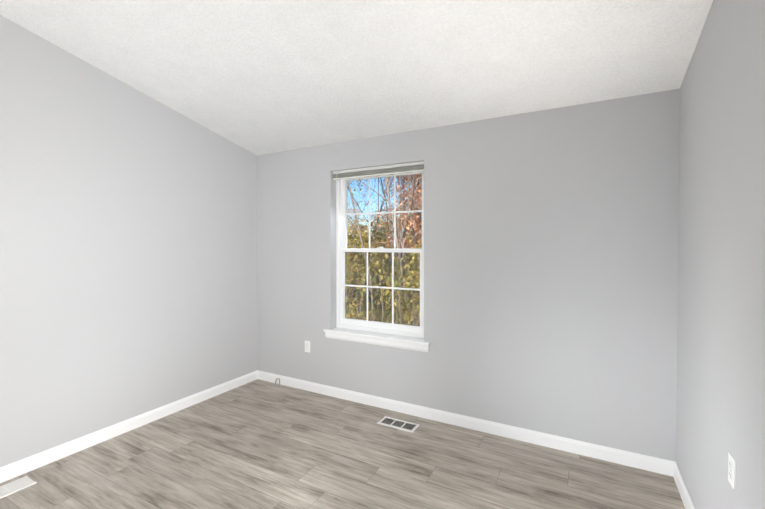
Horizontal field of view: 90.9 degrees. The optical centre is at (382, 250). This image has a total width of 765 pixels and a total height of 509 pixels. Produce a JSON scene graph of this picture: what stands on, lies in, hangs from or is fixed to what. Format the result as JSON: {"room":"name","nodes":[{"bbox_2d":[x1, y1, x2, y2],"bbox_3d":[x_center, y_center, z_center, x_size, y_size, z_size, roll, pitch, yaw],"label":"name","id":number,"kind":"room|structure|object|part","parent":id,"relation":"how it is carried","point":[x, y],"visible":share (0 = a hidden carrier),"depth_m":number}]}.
{"room":"empty bedroom","nodes":[
{"label":"empty bedroom","id":0,"kind":"room"},
{"bbox_2d":[0,15,257,466],"bbox_3d":[-2.421,-0.270,2.389,0.200,3.391,4.430,0,1,28],"label":"wall","id":1,"kind":"structure","parent":0,"point":[128,251],"depth_m":2.83},
{"bbox_2d":[0,370,257,482],"bbox_3d":[-2.327,1.381,2.361,0.014,0.092,4.030,0,1,28],"label":"baseboard","id":2,"kind":"structure","parent":1,"relation":"attached to","point":[28,464],"depth_m":2.85},
{"bbox_2d":[0,379,684,508],"bbox_3d":[-0.719,1.514,1.490,4.073,0.150,4.430,0,1,28],"label":"floor","id":3,"kind":"structure","parent":0,"point":[258,444],"depth_m":2.47},
{"bbox_2d":[0,476,36,498],"bbox_3d":[-2.265,1.426,2.208,0.146,0.006,0.320,0,1,28],"label":"floor vent","id":4,"kind":"object","parent":3,"relation":"in","point":[12,487],"visible":1,"depth_m":2.28},
{"bbox_2d":[377,416,419,432],"bbox_3d":[0.129,1.413,3.077,0.320,0.006,0.146,0,1,28],"label":"floor vent","id":5,"kind":"object","parent":3,"relation":"in","point":[398,424],"visible":1,"depth_m":3.07},
{"bbox_2d":[0,0,712,155],"bbox_3d":[-0.719,-1.520,1.447,4.073,1.124,4.430,0,1,28],"label":"ceiling","id":6,"kind":"structure","parent":0,"point":[258,77],"depth_m":2.34},
{"bbox_2d":[257,89,679,461],"bbox_3d":[0.289,0.183,3.330,3.673,2.460,0.200,0,1,28],"label":"wall","id":7,"kind":"structure","parent":0,"point":[550,271],"depth_m":2.81},
{"bbox_2d":[305,341,309,352],"bbox_3d":[-0.756,0.963,3.791,0.070,0.115,0.008,0,1,28],"label":"electrical outlet","id":8,"kind":"object","parent":7,"relation":"attached to","point":[307,346],"visible":1,"depth_m":3.79},
{"bbox_2d":[323,327,429,345],"bbox_3d":[-0.038,0.773,3.494,1.094,0.025,0.240,0,1,28],"label":"window sill","id":9,"kind":"structure","parent":7,"relation":"attached to","point":[390,337],"depth_m":3.39},
{"bbox_2d":[325,332,428,352],"bbox_3d":[-0.081,0.819,3.414,1.070,0.066,0.022,0,1,28],"label":"apron","id":10,"kind":"object","parent":7,"relation":"attached to","point":[396,344],"visible":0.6,"depth_m":3.38},
{"bbox_2d":[333,164,423,337],"bbox_3d":[-0.025,-0.005,3.505,0.970,1.530,0.145,0,1,28],"label":"window","id":11,"kind":"structure","parent":7,"relation":"in","point":[339,206],"depth_m":3.54},
{"bbox_3d":[-0.053,-0.694,3.444,0.954,0.013,0.028,0,1,28],"label":"window blind bottom rail","id":12,"kind":"part","parent":11,"relation":"part of"},
{"bbox_2d":[333,161,423,173],"bbox_3d":[-0.053,-0.756,3.443,0.958,0.025,0.034,0,1,28],"label":"blind headrail","id":13,"kind":"object","parent":11,"relation":"attached to","point":[381,167],"visible":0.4,"depth_m":3.41},
{"bbox_3d":[-0.021,0.351,3.518,0.898,0.748,0.033,0,1,28],"label":"window sash","id":14,"kind":"part","parent":11,"relation":"part of"},
{"bbox_2d":[345,252,419,325],"bbox_3d":[0.007,0.360,3.570,0.902,0.731,0.002,0,1,28],"label":"screen","id":15,"kind":"object","parent":11,"relation":"attached to","point":[351,298],"depth_m":3.58},
{"bbox_3d":[-0.002,-0.361,3.544,0.898,0.748,0.033,0,1,28],"label":"window sash","id":16,"kind":"part","parent":11,"relation":"part of"},
{"bbox_2d":[257,370,674,475],"bbox_3d":[0.238,1.368,3.253,3.673,0.092,0.014,0,1,28],"label":"baseboard","id":17,"kind":"structure","parent":7,"relation":"attached to","point":[636,460],"depth_m":2.91},
{"bbox_2d":[676,0,764,508],"bbox_3d":[0.983,-0.243,0.542,0.200,3.391,4.430,0,1,28],"label":"wall","id":18,"kind":"structure","parent":0,"point":[720,405],"depth_m":1.58},
{"bbox_2d":[673,462,694,508],"bbox_3d":[0.889,1.405,0.616,0.014,0.092,4.030,0,1,28],"label":"baseboard","id":19,"kind":"structure","parent":18,"relation":"attached to","point":[683,492],"depth_m":2.17},
{"bbox_2d":[728,452,735,489],"bbox_3d":[1.356,0.854,1.464,0.008,0.115,0.070,0,1,28],"label":"electrical outlet","id":20,"kind":"object","parent":18,"relation":"attached to","point":[732,470],"visible":1,"depth_m":1.45},
{"label":"outside","id":21,"kind":"structure","parent":0,"visible":0},
{"bbox_2d":[345,280,419,324],"bbox_3d":[8.501,3.919,48.578,115.000,0.300,86.470,0,1,28],"label":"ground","id":22,"kind":"structure","parent":21,"point":[365,306],"depth_m":28.01},
{"bbox_2d":[345,174,421,325],"bbox_3d":[-4.050,-5.638,33.409,40.632,21.638,47.854,0,1,28],"label":"trees","id":23,"kind":"object","parent":22,"relation":"on","point":[407,218],"depth_m":14.02}
]}

